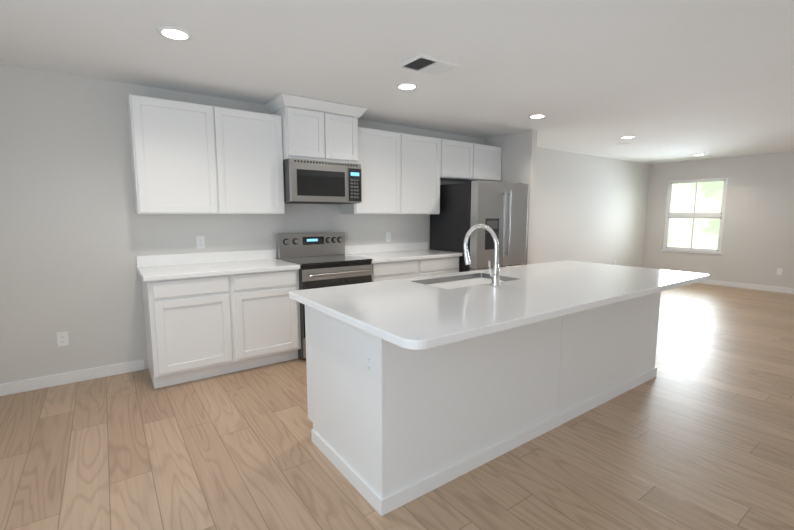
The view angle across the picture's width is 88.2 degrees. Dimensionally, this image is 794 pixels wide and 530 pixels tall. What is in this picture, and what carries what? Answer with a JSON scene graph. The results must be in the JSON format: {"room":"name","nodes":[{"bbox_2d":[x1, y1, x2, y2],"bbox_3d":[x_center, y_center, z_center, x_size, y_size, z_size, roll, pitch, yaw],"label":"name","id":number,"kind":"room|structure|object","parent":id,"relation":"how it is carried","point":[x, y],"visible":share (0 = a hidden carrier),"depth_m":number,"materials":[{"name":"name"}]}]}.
{"room":"kitchen","nodes":[
{"label":"kitchen","id":0,"kind":"room"},
{"bbox_2d":[0,64,649,383],"bbox_3d":[0.850,-0.559,5.770,11.450,2.440,0.100,-5,9,-35],"label":"wall","id":1,"kind":"structure","parent":0,"point":[78,235],"depth_m":3.39,"materials":[{"name":"beige paint"}]},
{"bbox_2d":[56,331,68,346],"bbox_3d":[-2.685,0.595,3.294,0.070,0.115,0.007,-5,9,-35],"label":"electrical outlet","id":2,"kind":"object","parent":1,"relation":"attached to","point":[62,339],"visible":1,"depth_m":3.29,"materials":[{"name":"white plastic"}]},
{"bbox_2d":[0,359,144,395],"bbox_3d":[-2.954,0.944,3.137,1.748,0.095,0.017,-5,9,-35],"label":"baseboard","id":3,"kind":"structure","parent":1,"relation":"attached to","point":[15,387],"depth_m":3.34,"materials":[{"name":"white wood"}]},
{"bbox_2d":[196,236,204,248],"bbox_3d":[-1.827,-0.211,3.815,0.070,0.115,0.007,-5,9,-35],"label":"electrical outlet","id":4,"kind":"object","parent":1,"relation":"attached to","point":[200,240],"visible":1,"depth_m":3.81,"materials":[{"name":"white plastic"}]},
{"bbox_2d":[127,94,284,213],"bbox_3d":[-1.649,-0.914,3.659,1.200,0.914,0.323,-5,9,-35],"label":"upper cabinet","id":5,"kind":"object","parent":1,"relation":"attached to","point":[190,158],"visible":1,"depth_m":3.48,"materials":[{"name":"white paint"}]},
{"bbox_2d":[264,93,366,163],"bbox_3d":[-0.803,-1.306,4.122,0.894,0.552,0.484,-5,9,-35],"label":"upper cabinet","id":6,"kind":"object","parent":1,"relation":"attached to","point":[316,129],"visible":0.96,"depth_m":3.94,"materials":[{"name":"white paint"}]},
{"bbox_2d":[283,158,361,203],"bbox_3d":[-0.805,-0.830,4.183,0.754,0.402,0.474,-5,9,-35],"label":"over-the-range microwave","id":7,"kind":"object","parent":6,"relation":"attached to","point":[306,181],"visible":1,"depth_m":3.96,"materials":[{"name":"silver metal"}]},
{"bbox_2d":[345,242,428,253],"bbox_3d":[-0.107,-0.213,5.045,1.280,0.100,0.020,-5,9,-35],"label":"backsplash","id":8,"kind":"structure","parent":1,"relation":"attached to","point":[376,248],"depth_m":5.00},
{"bbox_2d":[386,232,390,241],"bbox_3d":[-0.108,-0.344,5.038,0.070,0.115,0.007,-5,9,-35],"label":"electrical outlet","id":9,"kind":"object","parent":1,"relation":"attached to","point":[388,236],"visible":1,"depth_m":5.04,"materials":[{"name":"white plastic"}]},
{"bbox_2d":[341,127,440,213],"bbox_3d":[-0.047,-1.054,4.797,1.208,0.914,0.323,-5,9,-35],"label":"upper cabinet","id":10,"kind":"object","parent":1,"relation":"attached to","point":[400,173],"visible":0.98,"depth_m":4.64,"materials":[{"name":"white paint"}]},
{"bbox_2d":[440,139,501,181],"bbox_3d":[0.895,-1.359,5.439,1.105,0.464,0.323,-5,9,-35],"label":"upper cabinet","id":11,"kind":"object","parent":1,"relation":"attached to","point":[463,161],"visible":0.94,"depth_m":5.28,"materials":[{"name":"white paint"}]},
{"bbox_2d":[0,283,793,529],"bbox_3d":[3.092,1.082,2.817,11.450,0.100,7.800,-5,9,-35],"label":"floor","id":12,"kind":"structure","parent":0,"point":[696,432],"depth_m":2.34,"materials":[{"name":"brown wood"}]},
{"bbox_2d":[136,249,300,388],"bbox_3d":[-1.563,0.414,3.684,1.220,1.014,0.646,-5,9,-35],"label":"base cabinet","id":13,"kind":"object","parent":12,"relation":"on","point":[209,314],"visible":0.98,"depth_m":3.44,"materials":[{"name":"white paint"}]},
{"bbox_2d":[277,232,371,358],"bbox_3d":[-0.727,0.271,4.207,0.758,1.172,0.690,-5,9,-35],"label":"range","id":14,"kind":"object","parent":12,"relation":"on","point":[322,260],"visible":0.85,"depth_m":4.09,"materials":[{"name":"silver metal"}]},
{"bbox_2d":[371,258,420,281],"bbox_3d":[-0.192,0.362,4.678,0.634,0.876,0.627,-5,9,-35],"label":"base cabinet","id":15,"kind":"object","parent":12,"relation":"on","point":[381,271],"depth_m":4.38,"materials":[{"name":"white paint"}]},
{"bbox_2d":[346,250,460,261],"bbox_3d":[0.076,-0.113,4.801,1.280,0.038,0.646,-5,9,-35],"label":"countertop","id":16,"kind":"structure","parent":15,"relation":"on","point":[386,255],"depth_m":4.70,"materials":[{"name":"white stone"}]},
{"bbox_2d":[421,258,458,276],"bbox_3d":[0.323,0.317,5.044,0.634,0.876,0.627,-5,9,-35],"label":"base cabinet","id":17,"kind":"object","parent":12,"relation":"on","point":[429,266],"depth_m":4.74,"materials":[{"name":"white paint"}]},
{"bbox_2d":[430,180,528,271],"bbox_3d":[1.063,-0.163,5.315,0.910,1.764,0.900,-5,9,-35],"label":"refrigerator","id":18,"kind":"object","parent":12,"relation":"on","point":[500,209],"visible":0.6,"depth_m":4.93,"materials":[{"name":"silver metal"}]},
{"bbox_2d":[304,292,660,515],"bbox_3d":[0.822,0.572,2.967,2.802,0.876,0.846,-5,9,-35],"label":"kitchen island","id":19,"kind":"object","parent":12,"relation":"on","point":[417,387],"depth_m":2.21,"materials":[{"name":"white paint"}]},
{"bbox_2d":[289,260,709,351],"bbox_3d":[0.883,0.135,2.789,2.900,0.042,1.214,-5,9,-35],"label":"island countertop","id":20,"kind":"structure","parent":19,"relation":"on","point":[407,314],"depth_m":2.23,"materials":[{"name":"white stone"}]},
{"bbox_2d":[417,272,520,287],"bbox_3d":[0.489,0.232,2.887,0.715,0.255,0.395,-5,9,-35],"label":"sink","id":21,"kind":"object","parent":20,"relation":"in","point":[466,278],"depth_m":3.02,"materials":[{"name":"silver metal"}]},
{"bbox_2d":[463,224,499,285],"bbox_3d":[0.537,-0.076,2.725,0.123,0.392,0.323,-5,9,-35],"label":"faucet","id":22,"kind":"object","parent":20,"relation":"on","point":[494,274],"visible":1,"depth_m":2.64,"materials":[{"name":"silver metal"}]},
{"bbox_2d":[0,0,793,164],"bbox_3d":[3.092,-1.440,2.508,11.450,0.100,7.800,-5,9,-35],"label":"ceiling","id":23,"kind":"structure","parent":0,"point":[666,81],"depth_m":2.86,"materials":[{"name":"white paint"}]},
{"bbox_2d":[157,26,191,39],"bbox_3d":[-1.323,-1.377,2.442,0.184,0.008,0.184,-5,9,-35],"label":"recessed light","id":24,"kind":"object","parent":23,"relation":"in","point":[174,33],"visible":1,"depth_m":2.43,"materials":[{"name":"white plastic"}]},
{"bbox_2d":[396,82,417,89],"bbox_3d":[0.085,-1.499,3.442,0.184,0.008,0.184,-5,9,-35],"label":"recessed light","id":25,"kind":"object","parent":23,"relation":"in","point":[407,86],"visible":1,"depth_m":3.43,"materials":[{"name":"white plastic"}]},
{"bbox_2d":[396,54,459,76],"bbox_3d":[0.227,-1.440,2.974,0.374,0.011,0.276,-5,9,-35],"label":"ceiling vent","id":26,"kind":"object","parent":23,"relation":"in","point":[426,65],"visible":0.98,"depth_m":2.96,"materials":[{"name":"white metal"}]},
{"bbox_2d":[529,114,545,117],"bbox_3d":[1.535,-1.627,4.485,0.184,0.008,0.184,-5,9,-35],"label":"recessed light","id":27,"kind":"object","parent":23,"relation":"in","point":[537,115],"visible":0.92,"depth_m":4.48,"materials":[{"name":"white plastic"}]},
{"bbox_2d":[485,130,536,264],"bbox_3d":[1.527,-0.551,5.701,0.105,2.440,0.800,-5,9,-35],"label":"wall","id":28,"kind":"structure","parent":0,"point":[518,156],"depth_m":5.39,"materials":[{"name":"beige paint"}]},
{"bbox_2d":[643,151,793,288],"bbox_3d":[7.706,-0.580,5.942,0.100,2.440,7.600,-5,9,-35],"label":"wall","id":29,"kind":"structure","parent":0,"point":[757,247],"depth_m":7.62,"materials":[{"name":"beige paint"}]},
{"bbox_2d":[661,177,727,254],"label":"window","id":30,"kind":"structure","parent":29,"relation":"in","point":[694,216],"depth_m":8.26,"materials":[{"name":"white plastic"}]},
{"bbox_2d":[698,280,793,293],"bbox_3d":[7.650,0.586,6.063,0.017,0.095,7.570,-5,9,-35],"label":"baseboard","id":31,"kind":"structure","parent":29,"relation":"attached to","point":[712,282],"depth_m":7.59,"materials":[{"name":"white wood"}]},
{"bbox_2d":[777,268,781,274],"bbox_3d":[6.772,0.115,7.259,0.007,0.115,0.070,-5,9,-35],"label":"outlet","id":32,"kind":"object","parent":29,"relation":"attached to","point":[779,271],"visible":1,"depth_m":7.26,"materials":[{"name":"white plastic"}]}
]}

